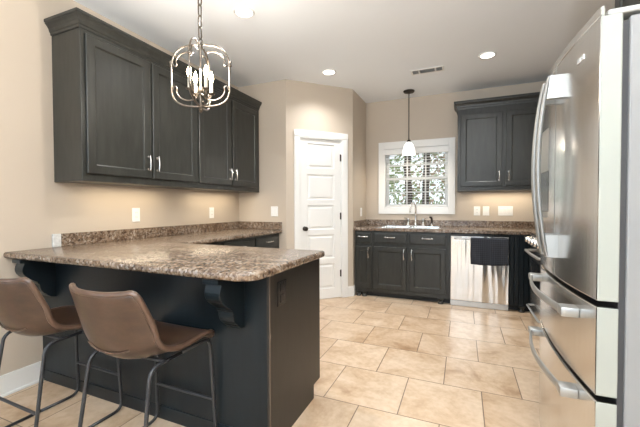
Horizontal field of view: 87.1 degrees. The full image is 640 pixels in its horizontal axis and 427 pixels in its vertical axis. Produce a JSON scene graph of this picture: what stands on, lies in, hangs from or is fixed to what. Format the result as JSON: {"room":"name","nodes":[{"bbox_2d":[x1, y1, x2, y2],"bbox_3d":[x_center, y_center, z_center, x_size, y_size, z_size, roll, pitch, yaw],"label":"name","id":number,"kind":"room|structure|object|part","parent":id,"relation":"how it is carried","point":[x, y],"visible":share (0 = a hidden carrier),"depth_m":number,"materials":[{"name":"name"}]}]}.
{"room":"kitchen","nodes":[
{"label":"kitchen","id":0,"kind":"room"},
{"bbox_2d":[0,0,238,375],"bbox_3d":[-1.638,-0.233,3.136,0.100,2.739,2.760,0,1,23],"label":"wall","id":1,"kind":"structure","parent":0,"point":[34,207],"depth_m":2.31,"materials":[{"name":"beige paint"}]},
{"bbox_2d":[0,361,43,396],"bbox_3d":[-2.017,1.092,2.101,0.026,0.135,0.504,0,1,23],"label":"baseboard","id":2,"kind":"structure","parent":1,"relation":"attached to","point":[12,382],"depth_m":2.21,"materials":[{"name":"white paint"}]},
{"bbox_2d":[52,27,196,188],"bbox_3d":[-1.517,-0.760,2.813,0.367,1.051,1.074,0,1,23],"label":"upper cabinet","id":3,"kind":"object","parent":1,"relation":"attached to","point":[117,121],"visible":0.99,"depth_m":2.51,"materials":[{"name":"paint"}]},
{"bbox_3d":[-1.492,-0.754,2.525,0.019,0.946,0.508,0,1,23],"label":"door","id":4,"kind":"part","parent":3,"relation":"part of","materials":[{"name":"paint"}]},
{"bbox_3d":[-1.377,-0.408,2.728,0.038,0.130,0.018,0,1,23],"label":"handle","id":5,"kind":"part","parent":3,"relation":"part of","materials":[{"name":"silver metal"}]},
{"bbox_2d":[44,7,261,109],"bbox_3d":[-1.323,-1.322,3.279,0.356,0.096,2.200,0,1,23],"label":"crown molding","id":6,"kind":"structure","parent":3,"relation":"attached to","point":[75,17],"depth_m":2.54,"materials":[{"name":"paint"}]},
{"bbox_3d":[-1.286,-0.765,3.010,0.019,0.946,0.498,0,1,23],"label":"door","id":7,"kind":"part","parent":3,"relation":"part of","materials":[{"name":"paint"}]},
{"bbox_2d":[132,208,139,221],"bbox_3d":[-1.637,0.013,3.002,0.008,0.124,0.076,0,1,23],"label":"wall outlet","id":8,"kind":"object","parent":1,"relation":"attached to","point":[135,211],"visible":1,"depth_m":3.00,"materials":[{"name":"white plastic"}]},
{"bbox_2d":[61,221,239,245],"bbox_3d":[-1.461,0.170,3.401,0.020,0.092,2.106,0,1,23],"label":"backsplash","id":9,"kind":"structure","parent":1,"relation":"attached to","point":[67,239],"depth_m":3.00,"materials":[{"name":"stone"}]},
{"bbox_2d":[209,207,213,217],"bbox_3d":[-1.254,-0.008,3.906,0.008,0.124,0.076,0,1,23],"label":"wall outlet","id":10,"kind":"object","parent":1,"relation":"attached to","point":[211,210],"visible":1,"depth_m":3.90,"materials":[{"name":"white plastic"}]},
{"bbox_2d":[183,82,258,192],"bbox_3d":[-1.097,-0.783,3.804,0.367,1.051,1.080,0,1,23],"label":"upper cabinet","id":11,"kind":"object","parent":1,"relation":"attached to","point":[227,133],"visible":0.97,"depth_m":3.66,"materials":[{"name":"paint"}]},
{"bbox_3d":[-1.081,-0.776,3.493,0.019,0.946,0.488,0,1,23],"label":"door","id":12,"kind":"part","parent":11,"relation":"part of","materials":[{"name":"paint"}]},
{"bbox_3d":[-0.878,-0.787,3.973,0.019,0.946,0.493,0,1,23],"label":"door","id":13,"kind":"part","parent":11,"relation":"part of","materials":[{"name":"paint"}]},
{"bbox_2d":[238,79,286,248],"bbox_3d":[-0.759,-0.261,4.316,0.798,2.739,0.100,0,1,23],"label":"wall","id":14,"kind":"structure","parent":0,"point":[254,206],"depth_m":4.19,"materials":[{"name":"beige paint"}]},
{"bbox_2d":[239,221,281,229],"bbox_3d":[-0.762,0.149,4.259,0.638,0.092,0.020,0,1,23],"label":"backsplash","id":15,"kind":"structure","parent":14,"relation":"attached to","point":[243,224],"depth_m":4.24,"materials":[{"name":"stone"}]},
{"bbox_2d":[271,206,277,215],"bbox_3d":[-0.567,-0.026,4.180,0.100,0.124,0.009,0,1,23],"label":"light switch","id":16,"kind":"object","parent":14,"relation":"attached to","point":[274,209],"visible":1,"depth_m":4.18,"materials":[{"name":"white plastic"}]},
{"bbox_2d":[0,293,539,426],"bbox_3d":[-2.304,1.201,2.071,8.720,0.080,8.181,0,1,23],"label":"floor","id":17,"kind":"structure","parent":0,"point":[385,361],"depth_m":2.36,"materials":[{"name":"tile"}]},
{"bbox_2d":[0,277,122,426],"bbox_3d":[-1.458,0.727,1.834,0.473,0.871,0.511,0,1,24],"label":"bar stool","id":18,"kind":"object","parent":17,"relation":"on","point":[24,311],"visible":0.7,"depth_m":1.63,"materials":[{"name":"brown leather"}]},
{"bbox_3d":[-1.670,0.893,1.846,0.035,0.539,0.242,0,1,24],"label":"leg","id":19,"kind":"part","parent":18,"relation":"part of","materials":[{"name":"black metal"}]},
{"bbox_3d":[-1.309,0.895,1.685,0.035,0.539,0.242,0,1,24],"label":"leg","id":20,"kind":"part","parent":18,"relation":"part of","materials":[{"name":"black metal"}]},
{"bbox_3d":[-1.578,0.887,2.054,0.035,0.541,0.214,0,1,24],"label":"leg","id":21,"kind":"part","parent":18,"relation":"part of","materials":[{"name":"black metal"}]},
{"bbox_3d":[-1.216,0.890,1.893,0.035,0.541,0.214,0,1,24],"label":"leg","id":22,"kind":"part","parent":18,"relation":"part of","materials":[{"name":"black metal"}]},
{"bbox_2d":[69,283,216,426],"bbox_3d":[-0.822,0.730,1.576,0.473,0.871,0.511,0,1,23],"label":"bar stool","id":23,"kind":"object","parent":17,"relation":"on","point":[121,324],"visible":1,"depth_m":1.37,"materials":[{"name":"brown leather"}]},
{"bbox_3d":[-1.034,0.897,1.585,0.035,0.539,0.242,0,1,23],"label":"leg","id":24,"kind":"part","parent":23,"relation":"part of","materials":[{"name":"black metal"}]},
{"bbox_3d":[-0.946,0.891,1.794,0.035,0.541,0.214,0,1,23],"label":"leg","id":25,"kind":"part","parent":23,"relation":"part of","materials":[{"name":"black metal"}]},
{"bbox_3d":[-0.671,0.899,1.430,0.035,0.539,0.242,0,1,23],"label":"leg","id":26,"kind":"part","parent":23,"relation":"part of","materials":[{"name":"black metal"}]},
{"bbox_3d":[-0.582,0.893,1.640,0.035,0.541,0.214,0,1,23],"label":"leg","id":27,"kind":"part","parent":23,"relation":"part of","materials":[{"name":"black metal"}]},
{"bbox_2d":[12,259,319,426],"bbox_3d":[-0.999,0.719,2.166,1.840,0.873,0.810,0,1,23],"label":"base cabinet","id":28,"kind":"object","parent":17,"relation":"on","point":[265,341],"visible":0.82,"depth_m":1.83,"materials":[{"name":"paint"}]},
{"bbox_2d":[3,221,324,281],"bbox_3d":[-0.669,0.198,2.900,1.871,0.133,2.452,0,1,23],"label":"countertop","id":29,"kind":"structure","parent":28,"relation":"on","point":[181,250],"depth_m":2.09,"materials":[{"name":"stone"}]},
{"bbox_2d":[277,279,285,306],"bbox_3d":[-0.194,0.403,1.716,0.006,0.125,0.088,0,1,23],"label":"outlet plate","id":30,"kind":"object","parent":28,"relation":"attached to","point":[281,283],"depth_m":1.71,"materials":[{"name":"black plastic"}]},
{"bbox_3d":[-0.129,0.722,1.906,0.018,0.873,0.610,0,1,23],"label":"panel","id":31,"kind":"part","parent":28,"relation":"part of","materials":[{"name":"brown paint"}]},
{"bbox_2d":[206,242,220,244],"bbox_3d":[-1.279,0.701,3.031,0.650,0.873,0.542,0,1,23],"label":"base cabinet","id":32,"kind":"object","parent":17,"relation":"on","point":[216,243],"visible":0.02,"depth_m":3.09,"materials":[{"name":"paint"}]},
{"bbox_2d":[221,237,253,246],"bbox_3d":[-1.068,0.690,3.530,0.650,0.873,0.542,0,1,23],"label":"base cabinet","id":33,"kind":"object","parent":17,"relation":"on","point":[246,242],"visible":0.16,"depth_m":3.43,"materials":[{"name":"paint"}]},
{"bbox_2d":[254,233,278,247],"bbox_3d":[-0.856,0.678,4.028,0.650,0.873,0.541,0,1,23],"label":"base cabinet","id":34,"kind":"object","parent":17,"relation":"on","point":[271,240],"visible":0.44,"depth_m":3.89,"materials":[{"name":"paint"}]},
{"bbox_2d":[355,230,373,295],"bbox_3d":[0.692,0.658,4.740,0.239,0.873,0.664,0,1,23],"label":"base cabinet","id":35,"kind":"object","parent":17,"relation":"on","point":[363,239],"visible":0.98,"depth_m":4.48,"materials":[{"name":"paint"}]},
{"bbox_3d":[0.575,0.317,4.472,0.212,0.135,0.019,0,1,23],"label":"drawer","id":36,"kind":"part","parent":35,"relation":"part of","materials":[{"name":"paint"}]},
{"bbox_3d":[0.576,0.705,4.481,0.212,0.553,0.019,0,1,23],"label":"door","id":37,"kind":"part","parent":35,"relation":"part of","materials":[{"name":"paint"}]},
{"bbox_2d":[373,231,450,303],"bbox_3d":[1.241,0.662,4.507,0.950,0.873,0.664,0,1,23],"label":"base cabinet","id":38,"kind":"object","parent":17,"relation":"on","point":[406,265],"visible":0.99,"depth_m":4.23,"materials":[{"name":"paint"}]},
{"bbox_3d":[0.900,0.319,4.335,0.418,0.135,0.019,0,1,23],"label":"drawer","id":39,"kind":"part","parent":38,"relation":"part of","materials":[{"name":"paint"}]},
{"bbox_3d":[0.901,0.707,4.343,0.418,0.553,0.019,0,1,23],"label":"door","id":40,"kind":"part","parent":38,"relation":"part of","materials":[{"name":"paint"}]},
{"bbox_3d":[1.324,0.322,4.155,0.434,0.135,0.019,0,1,23],"label":"drawer","id":41,"kind":"part","parent":38,"relation":"part of","materials":[{"name":"paint"}]},
{"bbox_3d":[1.325,0.710,4.164,0.434,0.553,0.019,0,1,23],"label":"door","id":42,"kind":"part","parent":38,"relation":"part of","materials":[{"name":"paint"}]},
{"bbox_2d":[450,233,508,310],"bbox_3d":[1.960,0.667,4.186,0.614,0.864,0.660,0,1,23],"label":"dishwasher","id":43,"kind":"object","parent":17,"relation":"on","point":[471,285],"visible":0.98,"depth_m":3.94,"materials":[{"name":"silver metal"}]},
{"bbox_3d":[1.859,1.074,3.953,0.614,0.060,0.014,0,1,23],"label":"kick plate","id":44,"kind":"part","parent":43,"relation":"part of","materials":[{"name":"metal"}]},
{"bbox_2d":[470,238,508,265],"bbox_3d":[1.928,0.439,3.841,0.392,0.312,0.038,0,1,23],"label":"dish towel","id":45,"kind":"object","parent":43,"relation":"hanging from","point":[483,251],"visible":1,"depth_m":3.83,"materials":[{"name":"grey fabric"}]},
{"bbox_2d":[508,234,530,312],"bbox_3d":[2.598,0.672,3.806,0.848,0.873,0.897,0,1,23],"label":"base cabinet","id":46,"kind":"object","parent":17,"relation":"on","point":[519,260],"visible":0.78,"depth_m":3.78,"materials":[{"name":"paint"}]},
{"bbox_2d":[354,219,535,234],"bbox_3d":[1.754,0.167,4.151,2.676,0.126,0.899,0,1,23],"label":"countertop","id":47,"kind":"structure","parent":46,"relation":"on","point":[449,226],"depth_m":4.37,"materials":[{"name":"stone"}]},
{"bbox_2d":[377,225,442,228],"bbox_3d":[1.211,0.273,4.511,0.796,0.190,0.461,0,1,23],"label":"sink","id":48,"kind":"object","parent":47,"relation":"in","point":[384,226],"visible":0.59,"depth_m":4.58,"materials":[{"name":"white metal"}]},
{"bbox_3d":[1.036,0.274,4.581,0.340,0.186,0.373,0,1,23],"label":"bowl","id":49,"kind":"part","parent":48,"relation":"part of","materials":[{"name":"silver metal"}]},
{"bbox_3d":[1.383,0.276,4.435,0.340,0.186,0.373,0,1,23],"label":"bowl","id":50,"kind":"part","parent":48,"relation":"part of","materials":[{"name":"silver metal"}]},
{"bbox_2d":[404,202,425,225],"bbox_3d":[1.336,0.011,4.723,0.272,0.337,0.206,0,1,-10],"label":"faucet","id":51,"kind":"object","parent":47,"relation":"on","point":[408,219],"visible":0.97,"depth_m":4.72,"materials":[{"name":"silver metal"}]},
{"bbox_3d":[1.299,0.006,4.674,0.051,0.325,0.202,1,2,37],"label":"spout","id":52,"kind":"part","parent":51,"relation":"part of","materials":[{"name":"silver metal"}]},
{"bbox_2d":[524,232,542,326],"bbox_3d":[2.307,0.666,3.021,0.751,0.922,0.756,0,1,23],"label":"range","id":53,"kind":"object","parent":17,"relation":"on","point":[534,306],"visible":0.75,"depth_m":3.23,"materials":[{"name":"grey metal"}]},
{"bbox_3d":[1.995,0.380,3.147,0.075,0.025,0.679,0,1,23],"label":"handle","id":54,"kind":"part","parent":53,"relation":"part of","materials":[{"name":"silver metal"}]},
{"bbox_3d":[2.008,0.930,3.154,0.054,0.020,0.593,0,1,23],"label":"handle","id":55,"kind":"part","parent":53,"relation":"part of","materials":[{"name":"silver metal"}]},
{"bbox_3d":[2.049,0.979,3.138,0.036,0.183,0.750,0,1,23],"label":"warming drawer","id":56,"kind":"part","parent":53,"relation":"part of","materials":[{"name":"silver metal"}]},
{"bbox_3d":[2.047,0.606,3.130,0.038,0.548,0.750,0,1,23],"label":"oven door","id":57,"kind":"part","parent":53,"relation":"part of","materials":[{"name":"silver metal"}]},
{"bbox_2d":[528,4,639,426],"bbox_3d":[1.394,0.265,1.263,1.028,1.805,0.823,0,1,23],"label":"refrigerator","id":58,"kind":"object","parent":17,"relation":"on","point":[585,160],"visible":1,"depth_m":1.09,"materials":[{"name":"grey metal"}]},
{"bbox_3d":[0.975,-0.193,1.480,0.080,0.743,0.025,0,1,23],"label":"handle","id":59,"kind":"part","parent":58,"relation":"part of","materials":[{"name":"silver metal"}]},
{"bbox_3d":[0.939,-0.191,1.395,0.080,0.743,0.025,0,1,23],"label":"handle","id":60,"kind":"part","parent":58,"relation":"part of","materials":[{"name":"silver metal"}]},
{"bbox_3d":[1.111,-0.193,1.598,0.081,0.903,0.408,0,1,23],"label":"door","id":61,"kind":"part","parent":58,"relation":"part of","materials":[{"name":"silver metal"}]},
{"bbox_3d":[0.986,0.619,1.482,0.088,0.034,0.667,0,1,23],"label":"handle","id":62,"kind":"part","parent":58,"relation":"part of","materials":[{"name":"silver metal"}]},
{"bbox_3d":[0.985,0.336,1.476,0.088,0.034,0.667,0,1,23],"label":"handle","id":63,"kind":"part","parent":58,"relation":"part of","materials":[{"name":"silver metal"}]},
{"bbox_3d":[1.033,0.843,1.429,0.081,0.533,0.823,0,1,23],"label":"drawer","id":64,"kind":"part","parent":58,"relation":"part of","materials":[{"name":"silver metal"}]},
{"bbox_3d":[1.032,0.420,1.420,0.081,0.278,0.823,0,1,23],"label":"drawer","id":65,"kind":"part","parent":58,"relation":"part of","materials":[{"name":"silver metal"}]},
{"bbox_3d":[0.949,-0.184,1.216,0.081,0.903,0.408,0,1,23],"label":"door","id":66,"kind":"part","parent":58,"relation":"part of","materials":[{"name":"silver metal"}]},
{"bbox_2d":[286,79,352,285],"bbox_3d":[-0.007,-0.264,4.336,0.916,2.739,0.100,-1,1,-23],"label":"wall","id":67,"kind":"structure","parent":0,"point":[309,106],"depth_m":4.26,"materials":[{"name":"beige paint"}]},
{"bbox_2d":[300,138,341,298],"bbox_3d":[0.022,0.080,4.292,0.565,2.040,0.098,-1,1,-23],"label":"door","id":68,"kind":"structure","parent":67,"relation":"in","point":[320,160],"depth_m":4.32,"materials":[{"name":"white paint"}]},
{"bbox_2d":[294,129,347,297],"bbox_3d":[0.007,0.034,4.336,0.736,2.142,0.123,-1,1,-23],"label":"trim","id":69,"kind":"structure","parent":67,"relation":"attached to","point":[298,134],"depth_m":4.38,"materials":[{"name":"white paint"}]},
{"bbox_2d":[348,286,353,296],"bbox_3d":[0.407,1.034,4.473,0.082,0.135,0.015,-1,1,-23],"label":"baseboard","id":70,"kind":"structure","parent":67,"relation":"attached to","point":[350,288],"depth_m":4.46,"materials":[{"name":"white paint"}]},
{"bbox_2d":[73,0,614,102],"bbox_3d":[-2.313,-1.627,2.011,8.720,0.100,8.181,0,1,23],"label":"ceiling","id":71,"kind":"structure","parent":0,"point":[372,46],"depth_m":3.06,"materials":[{"name":"paint"}]},
{"bbox_2d":[169,0,231,112],"bbox_3d":[-0.746,-1.106,2.097,0.280,0.955,0.281,1,2,45],"label":"chandelier","id":72,"kind":"object","parent":71,"relation":"hanging from","point":[207,72],"visible":1,"depth_m":2.10,"materials":[{"name":"grey metal"}]},
{"bbox_3d":[-0.845,-0.859,2.102,0.177,0.398,0.012,0,1,0],"label":"frame","id":73,"kind":"part","parent":72,"relation":"part of","materials":[{"name":"grey metal"}]},
{"bbox_3d":[-0.745,-0.858,2.002,0.012,0.398,0.177,0,1,0],"label":"frame","id":74,"kind":"part","parent":72,"relation":"part of","materials":[{"name":"grey metal"}]},
{"bbox_3d":[-0.796,-0.871,2.153,0.028,0.074,0.028,0,1,23],"label":"bulb","id":75,"kind":"part","parent":72,"relation":"part of","materials":[{"name":"beige glass"}]},
{"bbox_3d":[-0.747,-1.329,2.092,0.027,0.493,0.027,-1,1,-22],"label":"chain","id":76,"kind":"part","parent":72,"relation":"part of","materials":[{"name":"grey metal"}]},
{"bbox_3d":[-0.745,-0.842,2.102,0.040,0.426,0.040,0,1,23],"label":"stem","id":77,"kind":"part","parent":72,"relation":"part of","materials":[{"name":"grey metal"}]},
{"bbox_3d":[-0.711,-0.744,2.063,0.083,0.048,0.044,0,1,28],"label":"arm","id":78,"kind":"part","parent":72,"relation":"part of","materials":[{"name":"grey metal"}]},
{"bbox_3d":[-0.694,-0.869,2.051,0.028,0.074,0.028,0,1,23],"label":"bulb","id":79,"kind":"part","parent":72,"relation":"part of","materials":[{"name":"beige glass"}]},
{"bbox_3d":[-0.745,-0.862,2.202,0.012,0.398,0.177,0,1,0],"label":"frame","id":80,"kind":"part","parent":72,"relation":"part of","materials":[{"name":"grey metal"}]},
{"bbox_3d":[-0.711,-0.746,2.146,0.083,0.048,0.043,-1,1,-29],"label":"arm","id":81,"kind":"part","parent":72,"relation":"part of","materials":[{"name":"grey metal"}]},
{"bbox_3d":[-0.695,-0.871,2.153,0.028,0.074,0.028,0,1,23],"label":"bulb","id":82,"kind":"part","parent":72,"relation":"part of","materials":[{"name":"beige glass"}]},
{"bbox_3d":[-0.645,-0.860,2.102,0.177,0.398,0.012,0,1,0],"label":"frame","id":83,"kind":"part","parent":72,"relation":"part of","materials":[{"name":"grey metal"}]},
{"bbox_2d":[233,6,254,18],"bbox_3d":[-0.602,-1.591,2.669,0.170,0.010,0.170,0,1,23],"label":"recessed light","id":84,"kind":"object","parent":71,"relation":"in","point":[244,12],"visible":1,"depth_m":2.67,"materials":[{"name":"white paint"}]},
{"bbox_2d":[236,8,251,16],"bbox_3d":[-0.602,-1.594,2.669,0.128,0.003,0.128,0,1,23],"label":"diffuser","id":85,"kind":"object","parent":84,"relation":"attached to","point":[240,12],"depth_m":2.67,"materials":[{"name":"white plastic"}]},
{"bbox_2d":[322,69,335,75],"bbox_3d":[0.103,-1.619,3.866,0.170,0.010,0.170,0,1,23],"label":"recessed light","id":86,"kind":"object","parent":71,"relation":"in","point":[328,72],"visible":1,"depth_m":3.87,"materials":[{"name":"white paint"}]},
{"bbox_2d":[323,70,333,73],"bbox_3d":[0.103,-1.622,3.866,0.128,0.003,0.128,0,1,23],"label":"diffuser","id":87,"kind":"object","parent":86,"relation":"attached to","point":[324,71],"depth_m":3.86,"materials":[{"name":"white plastic"}]},
{"bbox_2d":[402,89,414,155],"bbox_3d":[1.193,-1.217,4.523,0.174,0.849,0.174,0,1,23],"label":"pendant lamp","id":88,"kind":"object","parent":71,"relation":"hanging from","point":[408,149],"visible":1,"depth_m":4.49,"materials":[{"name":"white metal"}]},
{"bbox_3d":[1.193,-1.300,4.521,0.013,0.624,0.012,0,1,23],"label":"rod","id":89,"kind":"part","parent":88,"relation":"part of","materials":[{"name":"brown metal"}]},
{"bbox_3d":[1.194,-0.876,4.530,0.174,0.166,0.174,0,1,23],"label":"lamp shade","id":90,"kind":"part","parent":88,"relation":"part of","materials":[{"name":"white glass"}]},
{"bbox_2d":[410,65,443,75],"bbox_3d":[1.217,-1.621,3.823,0.357,0.012,0.142,0,1,23],"label":"ceiling vent","id":91,"kind":"object","parent":71,"relation":"in","point":[437,68],"visible":1,"depth_m":3.82,"materials":[{"name":"white metal"}]},
{"bbox_2d":[478,51,496,58],"bbox_3d":[1.712,-1.615,3.443,0.170,0.010,0.170,0,1,23],"label":"recessed light","id":92,"kind":"object","parent":71,"relation":"in","point":[490,54],"visible":1,"depth_m":3.44,"materials":[{"name":"white paint"}]},
{"bbox_2d":[481,53,493,57],"bbox_3d":[1.712,-1.618,3.443,0.128,0.003,0.128,0,1,23],"label":"diffuser","id":93,"kind":"object","parent":92,"relation":"attached to","point":[483,55],"depth_m":3.45,"materials":[{"name":"white plastic"}]},
{"bbox_2d":[353,90,365,293],"bbox_3d":[0.538,-0.277,4.838,0.100,2.739,0.767,0,1,23],"label":"wall","id":94,"kind":"structure","parent":0,"point":[359,106],"depth_m":4.71,"materials":[{"name":"beige paint"}]},
{"bbox_2d":[354,219,366,226],"bbox_3d":[0.584,0.137,4.793,0.020,0.086,0.629,0,1,23],"label":"backsplash","id":95,"kind":"structure","parent":94,"relation":"attached to","point":[358,223],"depth_m":4.73,"materials":[{"name":"stone"}]},
{"bbox_2d":[366,81,545,220],"bbox_3d":[1.952,-0.276,4.612,2.880,2.739,0.120,0,1,23],"label":"wall","id":96,"kind":"structure","parent":0,"point":[431,116],"depth_m":4.68,"materials":[{"name":"beige paint"}]},
{"bbox_2d":[378,137,454,213],"bbox_3d":[1.377,-0.517,4.840,1.054,1.046,0.140,0,1,23],"label":"window","id":97,"kind":"structure","parent":96,"relation":"in","point":[383,187],"depth_m":4.84,"materials":[{"name":"white paint"}]},
{"bbox_2d":[384,145,448,206],"bbox_3d":[1.362,-0.513,4.801,0.887,0.832,0.088,0,1,23],"label":"window blind","id":98,"kind":"object","parent":97,"relation":"attached to","point":[435,149],"visible":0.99,"depth_m":4.77,"materials":[{"name":"white paint"}]},
{"bbox_3d":[1.370,-0.106,4.826,0.853,0.018,0.046,0,1,23],"label":"rail","id":99,"kind":"part","parent":98,"relation":"part of","materials":[{"name":"white paint"}]},
{"bbox_3d":[1.397,-0.710,4.882,0.779,0.363,0.004,0,1,23],"label":"pane","id":100,"kind":"part","parent":97,"relation":"part of","materials":[{"name":"clear glass"}]},
{"bbox_3d":[1.388,-0.310,4.865,0.863,0.432,0.026,0,1,23],"label":"sash","id":101,"kind":"part","parent":97,"relation":"part of","materials":[{"name":"white paint"}]},
{"bbox_3d":[1.388,-0.310,4.865,0.779,0.348,0.004,0,1,23],"label":"pane","id":102,"kind":"part","parent":97,"relation":"part of","materials":[{"name":"clear glass"}]},
{"bbox_3d":[1.397,-0.710,4.882,0.863,0.447,0.026,0,1,23],"label":"sash","id":103,"kind":"part","parent":97,"relation":"part of","materials":[{"name":"white paint"}]},
{"bbox_2d":[367,219,534,227],"bbox_3d":[1.935,0.138,4.551,2.656,0.086,0.020,0,1,23],"label":"backsplash","id":104,"kind":"structure","parent":96,"relation":"attached to","point":[445,223],"depth_m":4.56,"materials":[{"name":"stone"}]},
{"bbox_2d":[474,206,479,215],"bbox_3d":[2.092,-0.033,4.489,0.078,0.122,0.008,0,1,23],"label":"wall outlet","id":105,"kind":"object","parent":96,"relation":"attached to","point":[476,208],"visible":1,"depth_m":4.49,"materials":[{"name":"white plastic"}]},
{"bbox_2d":[483,206,488,215],"bbox_3d":[2.191,-0.033,4.446,0.078,0.122,0.009,0,1,23],"label":"light switch","id":106,"kind":"object","parent":96,"relation":"attached to","point":[485,208],"visible":1,"depth_m":4.44,"materials":[{"name":"white plastic"}]},
{"bbox_2d":[454,92,539,114],"bbox_3d":[2.422,-1.361,4.129,1.447,0.096,0.356,0,1,23],"label":"crown molding","id":107,"kind":"structure","parent":96,"relation":"attached to","point":[527,97],"depth_m":4.08,"materials":[{"name":"paint"}]},
{"bbox_2d":[457,101,537,191],"bbox_3d":[2.279,-0.810,4.196,1.044,1.052,0.367,0,1,23],"label":"upper cabinet","id":108,"kind":"object","parent":96,"relation":"attached to","point":[495,142],"visible":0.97,"depth_m":4.11,"materials":[{"name":"paint"}]},
{"bbox_3d":[1.992,-0.786,4.170,0.463,0.902,0.019,0,1,23],"label":"door","id":109,"kind":"part","parent":108,"relation":"part of","materials":[{"name":"paint"}]},
{"bbox_3d":[2.458,-0.783,3.973,0.464,0.902,0.019,0,1,23],"label":"door","id":110,"kind":"part","parent":108,"relation":"part of","materials":[{"name":"paint"}]},
{"bbox_2d":[498,206,512,215],"bbox_3d":[2.399,-0.032,4.358,0.168,0.122,0.009,0,1,23],"label":"light switch","id":111,"kind":"object","parent":96,"relation":"attached to","point":[502,210],"visible":1,"depth_m":4.36,"materials":[{"name":"white plastic"}]},
{"bbox_3d":[1.656,-0.184,0.351,0.100,2.739,7.961,0,1,23],"label":"wall","id":112,"kind":"structure","parent":0,"visible":0},
{"bbox_2d":[615,0,639,7],"bbox_3d":[1.590,-0.981,1.180,0.676,0.577,0.930,0,1,23],"label":"upper cabinet","id":113,"kind":"object","parent":112,"relation":"attached to","point":[618,3],"visible":0.02,"depth_m":1.61,"materials":[{"name":"paint"}]}
]}

